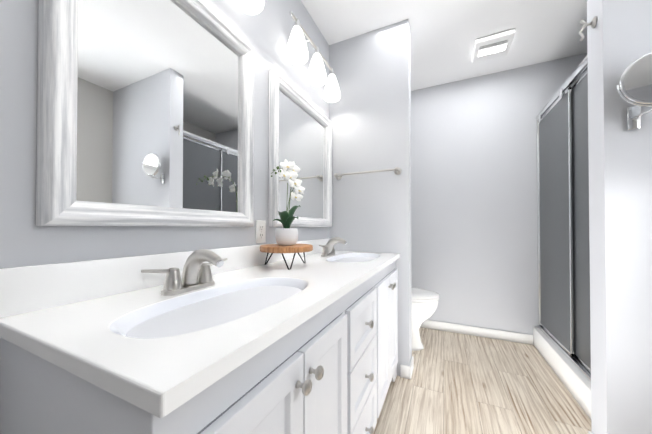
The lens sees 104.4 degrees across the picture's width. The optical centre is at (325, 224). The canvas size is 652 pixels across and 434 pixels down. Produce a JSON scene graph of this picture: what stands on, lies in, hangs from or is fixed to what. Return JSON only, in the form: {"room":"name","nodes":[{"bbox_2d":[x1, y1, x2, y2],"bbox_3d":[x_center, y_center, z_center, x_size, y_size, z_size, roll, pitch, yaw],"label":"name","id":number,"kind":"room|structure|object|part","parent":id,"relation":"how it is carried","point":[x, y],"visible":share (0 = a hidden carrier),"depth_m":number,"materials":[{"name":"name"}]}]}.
{"room":"bathroom","nodes":[
{"label":"bathroom","id":0,"kind":"room"},
{"bbox_2d":[0,0,328,267],"bbox_3d":[-0.460,-0.203,1.131,0.100,2.550,4.300,0,-1,25],"label":"wall","id":1,"kind":"structure","parent":0,"point":[264,34],"depth_m":0.69,"materials":[{"name":"grey paint"}]},
{"bbox_2d":[36,0,253,226],"bbox_3d":[-0.497,-0.415,0.884,0.042,0.840,0.690,0,-1,25],"label":"mirror","id":2,"kind":"object","parent":1,"relation":"attached to","point":[145,112],"visible":1,"depth_m":0.78,"materials":[{"name":"silver metal"}]},
{"bbox_3d":[-0.629,-0.418,0.601,0.042,0.840,0.063,0,-1,25],"label":"frame","id":3,"kind":"part","parent":2,"relation":"part of","materials":[{"name":"white wood"}]},
{"bbox_3d":[-0.497,-0.027,0.881,0.042,0.063,0.690,0,-1,25],"label":"frame","id":4,"kind":"part","parent":2,"relation":"part of","materials":[{"name":"white wood"}]},
{"bbox_3d":[-0.497,-0.804,0.888,0.042,0.063,0.690,0,-1,25],"label":"frame","id":5,"kind":"part","parent":2,"relation":"part of","materials":[{"name":"white wood"}]},
{"bbox_3d":[-0.364,-0.412,1.169,0.042,0.840,0.063,0,-1,25],"label":"frame","id":6,"kind":"part","parent":2,"relation":"part of","materials":[{"name":"white wood"}]},
{"bbox_2d":[0,238,330,317],"bbox_3d":[-0.321,0.148,1.275,0.020,0.101,1.685,0,-1,25],"label":"backsplash","id":7,"kind":"structure","parent":1,"relation":"attached to","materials":[{"name":"white stone"}]},
{"bbox_2d":[234,0,263,14],"bbox_3d":[-0.446,-1.076,0.867,0.154,0.277,0.634,0,-1,25],"label":"sconce","id":8,"kind":"object","parent":1,"relation":"attached to","point":[252,7],"visible":1,"depth_m":1.08,"materials":[{"name":"white glass"}]},
{"bbox_2d":[256,220,265,242],"bbox_3d":[-0.329,0.034,1.279,0.008,0.114,0.070,0,-1,25],"label":"electrical outlet","id":9,"kind":"object","parent":1,"relation":"attached to","point":[260,231],"visible":1,"depth_m":1.27,"materials":[{"name":"white plastic"}]},
{"bbox_2d":[269,68,331,226],"bbox_3d":[-0.126,-0.407,1.679,0.042,0.840,0.757,0,-1,25],"label":"mirror","id":10,"kind":"object","parent":1,"relation":"attached to","point":[300,130],"visible":0.98,"depth_m":1.61,"materials":[{"name":"silver metal"}]},
{"bbox_3d":[-0.273,-0.410,1.364,0.042,0.840,0.063,0,-1,25],"label":"frame","id":11,"kind":"part","parent":10,"relation":"part of","materials":[{"name":"white wood"}]},
{"label":"glass","id":12,"kind":"part","parent":10,"relation":"part of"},
{"bbox_3d":[-0.126,-0.018,1.675,0.042,0.063,0.757,0,-1,25],"label":"frame","id":13,"kind":"part","parent":10,"relation":"part of","materials":[{"name":"white wood"}]},
{"bbox_3d":[-0.126,-0.795,1.683,0.042,0.063,0.757,0,-1,25],"label":"frame","id":14,"kind":"part","parent":10,"relation":"part of","materials":[{"name":"white wood"}]},
{"bbox_3d":[0.021,-0.404,1.993,0.042,0.840,0.063,0,-1,25],"label":"frame","id":15,"kind":"part","parent":10,"relation":"part of","materials":[{"name":"white wood"}]},
{"bbox_2d":[286,11,339,102],"bbox_3d":[-0.072,-1.068,1.667,0.154,0.277,0.634,0,-1,25],"label":"sconce","id":16,"kind":"object","parent":1,"relation":"attached to","point":[296,51],"visible":1,"depth_m":1.61,"materials":[{"name":"white glass"}]},
{"bbox_2d":[293,18,300,27],"bbox_3d":[-0.164,-1.143,1.440,0.048,0.054,0.048,0,-1,25],"label":"socket","id":17,"kind":"object","parent":16,"relation":"attached to","point":[297,24],"depth_m":1.42,"materials":[{"name":"silver metal"}]},
{"bbox_3d":[-0.164,-1.025,1.438,0.128,0.187,0.128,0,-1,25],"label":"lamp shade","id":18,"kind":"part","parent":16,"relation":"part of","materials":[{"name":"white glass"}]},
{"bbox_2d":[313,46,319,54],"bbox_3d":[-0.060,-1.141,1.663,0.048,0.054,0.048,0,-1,25],"label":"socket","id":19,"kind":"object","parent":16,"relation":"attached to","point":[316,49],"depth_m":1.64,"materials":[{"name":"silver metal"}]},
{"bbox_3d":[-0.060,-1.023,1.661,0.128,0.187,0.128,0,-1,25],"label":"lamp shade","id":20,"kind":"part","parent":16,"relation":"part of","materials":[{"name":"white glass"}]},
{"bbox_3d":[0.044,-1.020,1.884,0.128,0.187,0.128,0,-1,25],"label":"lamp shade","id":21,"kind":"part","parent":16,"relation":"part of","materials":[{"name":"white glass"}]},
{"bbox_2d":[329,19,411,375],"bbox_3d":[0.336,-0.194,1.985,0.620,2.550,0.140,0,-1,25],"label":"wall","id":22,"kind":"structure","parent":0,"point":[370,114],"depth_m":1.89,"materials":[{"name":"grey paint"}]},
{"bbox_2d":[334,167,401,179],"bbox_3d":[0.294,-0.387,1.886,0.512,0.052,0.074,0,-1,25],"label":"towel rail","id":23,"kind":"object","parent":22,"relation":"attached to","point":[396,170],"visible":1,"depth_m":1.84,"materials":[{"name":"silver metal"}]},
{"bbox_3d":[0.086,-0.386,1.984,0.052,0.052,0.074,0,-1,25],"label":"post","id":24,"kind":"part","parent":23,"relation":"part of","materials":[{"name":"silver metal"}]},
{"bbox_3d":[0.503,-0.388,1.789,0.052,0.052,0.074,0,-1,25],"label":"post","id":25,"kind":"part","parent":23,"relation":"part of","materials":[{"name":"silver metal"}]},
{"bbox_2d":[400,364,408,378],"bbox_3d":[0.557,1.035,1.784,0.060,0.088,0.012,0,-1,25],"label":"baseboard","id":26,"kind":"structure","parent":22,"relation":"attached to","point":[404,371],"depth_m":1.78,"materials":[{"name":"white wood"}]},
{"bbox_2d":[409,356,413,378],"bbox_3d":[0.623,1.036,1.838,0.012,0.088,0.166,0,-1,25],"label":"baseboard","id":27,"kind":"structure","parent":22,"relation":"attached to","point":[411,367],"depth_m":1.79,"materials":[{"name":"white wood"}]},
{"bbox_2d":[301,0,586,90],"bbox_3d":[0.695,-1.533,0.605,2.650,0.100,4.300,0,-1,25],"label":"ceiling","id":28,"kind":"structure","parent":0,"point":[445,34],"depth_m":1.88,"materials":[{"name":"paint"}]},
{"bbox_2d":[472,29,514,62],"bbox_3d":[1.352,-1.446,2.058,0.260,0.043,0.270,0,-1,25],"label":"fan light","id":29,"kind":"object","parent":28,"relation":"attached to","point":[492,46],"visible":1,"depth_m":2.02,"materials":[{"name":"white plastic"}]},
{"bbox_2d":[373,327,590,433],"bbox_3d":[0.695,1.117,0.578,2.650,0.100,4.300,0,-1,25],"label":"floor","id":30,"kind":"structure","parent":0,"point":[457,383],"depth_m":1.61,"materials":[{"name":"brown wood"}]},
{"bbox_2d":[0,237,399,433],"bbox_3d":[-0.068,0.574,1.153,0.578,0.998,1.685,0,-1,25],"label":"bathroom vanity","id":31,"kind":"object","parent":30,"relation":"on","point":[238,340],"visible":1,"depth_m":0.55,"materials":[{"name":"white"}]},
{"bbox_2d":[141,249,227,295],"bbox_3d":[-0.363,0.131,0.740,0.159,0.122,0.275,0,-1,25],"label":"faucet","id":32,"kind":"object","parent":31,"relation":"on","point":[197,279],"depth_m":0.73,"materials":[{"name":"silver metal"}]},
{"bbox_3d":[-0.121,0.618,0.456,0.019,0.645,0.288,0,-1,25],"label":"door","id":33,"kind":"part","parent":31,"relation":"part of","materials":[{"name":"white wood"}]},
{"bbox_2d":[260,159,312,269],"bbox_3d":[-0.203,-0.051,1.173,0.250,0.491,0.324,0,-1,25],"label":"orchid plant","id":34,"kind":"object","parent":31,"relation":"on","point":[286,236],"visible":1,"depth_m":1.16,"materials":[{"name":"white plant"}]},
{"bbox_3d":[-0.277,0.159,1.231,0.043,0.072,0.065,0,-1,25],"label":"stand leg","id":35,"kind":"part","parent":34,"relation":"part of","materials":[{"name":"black metal"}]},
{"bbox_3d":[-0.175,-0.221,1.079,0.021,0.048,0.064,6,-5,45],"label":"flower","id":36,"kind":"part","parent":34,"relation":"part of","materials":[{"name":"white plant"}]},
{"bbox_3d":[-0.187,0.056,1.205,0.109,0.080,0.109,0,-1,25],"label":"pot","id":37,"kind":"part","parent":34,"relation":"part of","materials":[{"name":"white ceramic"}]},
{"bbox_3d":[-0.169,-0.265,1.105,0.072,0.053,0.023,-12,-9,-30],"label":"flower","id":38,"kind":"part","parent":34,"relation":"part of","materials":[{"name":"white plant"}]},
{"bbox_3d":[-0.168,0.157,1.123,0.052,0.072,0.052,0,-1,25],"label":"stand leg","id":39,"kind":"part","parent":34,"relation":"part of","materials":[{"name":"black metal"}]},
{"bbox_3d":[-0.160,-0.227,1.130,0.076,0.056,0.024,0,-6,-35],"label":"flower","id":40,"kind":"part","parent":34,"relation":"part of","materials":[{"name":"white plant"}]},
{"bbox_3d":[-0.149,-0.267,1.170,0.025,0.059,0.080,1,-6,38],"label":"flower","id":41,"kind":"part","parent":34,"relation":"part of","materials":[{"name":"white plant"}]},
{"bbox_3d":[-0.148,-0.207,1.199,0.076,0.056,0.024,-10,-12,-40],"label":"flower","id":42,"kind":"part","parent":34,"relation":"part of","materials":[{"name":"white plant"}]},
{"bbox_3d":[-0.144,-0.145,1.233,0.068,0.051,0.022,13,-16,-27],"label":"flower","id":43,"kind":"part","parent":34,"relation":"part of","materials":[{"name":"white plant"}]},
{"bbox_3d":[-0.132,-0.181,1.248,0.023,0.053,0.072,-18,-6,39],"label":"flower","id":44,"kind":"part","parent":34,"relation":"part of","materials":[{"name":"white plant"}]},
{"bbox_3d":[-0.126,0.159,1.270,0.062,0.072,0.047,0,-1,25],"label":"stand leg","id":45,"kind":"part","parent":34,"relation":"part of","materials":[{"name":"black metal"}]},
{"bbox_3d":[-0.049,0.353,0.553,0.032,0.032,0.032,0,-1,25],"label":"knob","id":46,"kind":"part","parent":31,"relation":"part of","materials":[{"name":"silver metal"}]},
{"bbox_3d":[-0.023,0.353,0.607,0.032,0.032,0.032,0,-1,25],"label":"knob","id":47,"kind":"part","parent":31,"relation":"part of","materials":[{"name":"silver metal"}]},
{"bbox_3d":[0.003,0.621,0.720,0.019,0.645,0.288,0,-1,25],"label":"door","id":48,"kind":"part","parent":31,"relation":"part of","materials":[{"name":"white wood"}]},
{"bbox_2d":[319,237,346,256],"bbox_3d":[0.063,0.141,1.651,0.159,0.122,0.275,0,-1,25],"label":"faucet","id":49,"kind":"object","parent":31,"relation":"on","point":[328,250],"depth_m":1.64,"materials":[{"name":"silver metal"}]},
{"bbox_3d":[0.156,0.407,1.050,0.019,0.211,0.375,0,-1,25],"label":"drawer","id":50,"kind":"part","parent":31,"relation":"part of","materials":[{"name":"white wood"}]},
{"bbox_3d":[0.156,0.624,1.048,0.019,0.211,0.375,0,-1,25],"label":"drawer","id":51,"kind":"part","parent":31,"relation":"part of","materials":[{"name":"white wood"}]},
{"bbox_3d":[0.156,0.841,1.046,0.019,0.211,0.375,0,-1,25],"label":"drawer","id":52,"kind":"part","parent":31,"relation":"part of","materials":[{"name":"white wood"}]},
{"bbox_3d":[0.179,0.407,1.039,0.032,0.032,0.032,0,-1,25],"label":"knob","id":53,"kind":"part","parent":31,"relation":"part of","materials":[{"name":"silver metal"}]},
{"bbox_3d":[0.179,0.624,1.037,0.032,0.032,0.032,0,-1,25],"label":"knob","id":54,"kind":"part","parent":31,"relation":"part of","materials":[{"name":"silver metal"}]},
{"bbox_3d":[0.179,0.841,1.035,0.032,0.032,0.032,0,-1,25],"label":"knob","id":55,"kind":"part","parent":31,"relation":"part of","materials":[{"name":"silver metal"}]},
{"bbox_3d":[0.309,0.627,1.375,0.019,0.645,0.288,0,-1,25],"label":"door","id":56,"kind":"part","parent":31,"relation":"part of","materials":[{"name":"white wood"}]},
{"bbox_3d":[0.432,0.630,1.640,0.019,0.645,0.288,0,-1,25],"label":"door","id":57,"kind":"part","parent":31,"relation":"part of","materials":[{"name":"white wood"}]},
{"bbox_2d":[411,287,439,350],"bbox_3d":[0.632,0.673,2.334,0.767,0.823,0.430,0,-1,25],"label":"toilet","id":58,"kind":"object","parent":30,"relation":"on","point":[424,304],"visible":0.21,"depth_m":2.14,"materials":[{"name":"white ceramic"}]},
{"bbox_3d":[0.724,0.634,2.291,0.556,0.023,0.380,0,-1,25],"label":"seat","id":59,"kind":"part","parent":58,"relation":"part of","materials":[{"name":"white plastic"}]},
{"bbox_3d":[0.724,0.606,2.292,0.564,0.031,0.384,0,-1,25],"label":"lid","id":60,"kind":"part","parent":58,"relation":"part of","materials":[{"name":"white ceramic"}]},
{"bbox_2d":[533,56,590,419],"bbox_3d":[2.011,0.044,1.554,0.878,2.065,1.234,0,-1,25],"label":"shower enclosure","id":61,"kind":"object","parent":30,"relation":"on","point":[561,339],"visible":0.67,"depth_m":1.75,"materials":[{"name":"white glass"}]},
{"bbox_3d":[1.774,-0.024,1.973,0.006,1.787,0.597,0,-1,25],"label":"door glass","id":62,"kind":"part","parent":61,"relation":"part of","materials":[{"name":"grey glass"}]},
{"bbox_3d":[1.555,-0.029,1.460,0.006,1.787,0.597,0,-1,25],"label":"door glass","id":63,"kind":"part","parent":61,"relation":"part of","materials":[{"name":"grey glass"}]},
{"bbox_2d":[411,53,586,334],"bbox_3d":[1.629,-0.189,2.473,2.550,2.550,0.100,0,-1,25],"label":"wall","id":64,"kind":"structure","parent":0,"point":[473,206],"depth_m":2.47,"materials":[{"name":"grey paint"}]},
{"bbox_2d":[420,320,532,344],"bbox_3d":[1.161,1.044,2.617,1.570,0.088,0.012,0,-1,25],"label":"baseboard","id":65,"kind":"structure","parent":64,"relation":"attached to","point":[487,333],"depth_m":2.46,"materials":[{"name":"white wood"}]},
{"bbox_2d":[587,0,651,433],"bbox_3d":[1.681,-0.204,0.955,0.971,2.550,0.131,0,-1,25],"label":"wall","id":66,"kind":"structure","parent":0,"point":[619,38],"depth_m":1.08,"materials":[{"name":"grey paint"}]},
{"bbox_2d":[579,17,596,41],"bbox_3d":[1.212,-0.909,1.175,0.056,0.098,0.043,0,-1,25],"label":"robe hook","id":67,"kind":"object","parent":66,"relation":"attached to","point":[592,23],"visible":1,"depth_m":1.17,"materials":[{"name":"silver metal"}]},
{"bbox_3d":[1.209,-0.899,1.177,0.048,0.079,0.011,0,-1,25],"label":"arm","id":68,"kind":"part","parent":67,"relation":"part of"},
{"bbox_2d":[616,52,651,129],"bbox_3d":[1.294,-0.537,1.003,0.222,0.272,0.113,0,-1,25],"label":"magnifying mirror","id":69,"kind":"object","parent":66,"relation":"attached to","point":[634,86],"visible":1,"depth_m":1.00,"materials":[{"name":"silver metal"}]},
{"bbox_3d":[1.290,-0.448,1.060,0.040,0.096,0.012,0,-1,25],"label":"plate","id":70,"kind":"part","parent":69,"relation":"part of","materials":[{"name":"silver metal"}]},
{"bbox_3d":[1.279,-0.569,0.971,0.188,0.188,0.017,0,-1,33],"label":"glass","id":71,"kind":"part","parent":69,"relation":"part of","materials":[{"name":"white"}]},
{"bbox_3d":[1.283,-0.449,1.012,0.038,0.011,0.085,0,-1,25],"label":"arm","id":72,"kind":"part","parent":69,"relation":"part of"}
]}

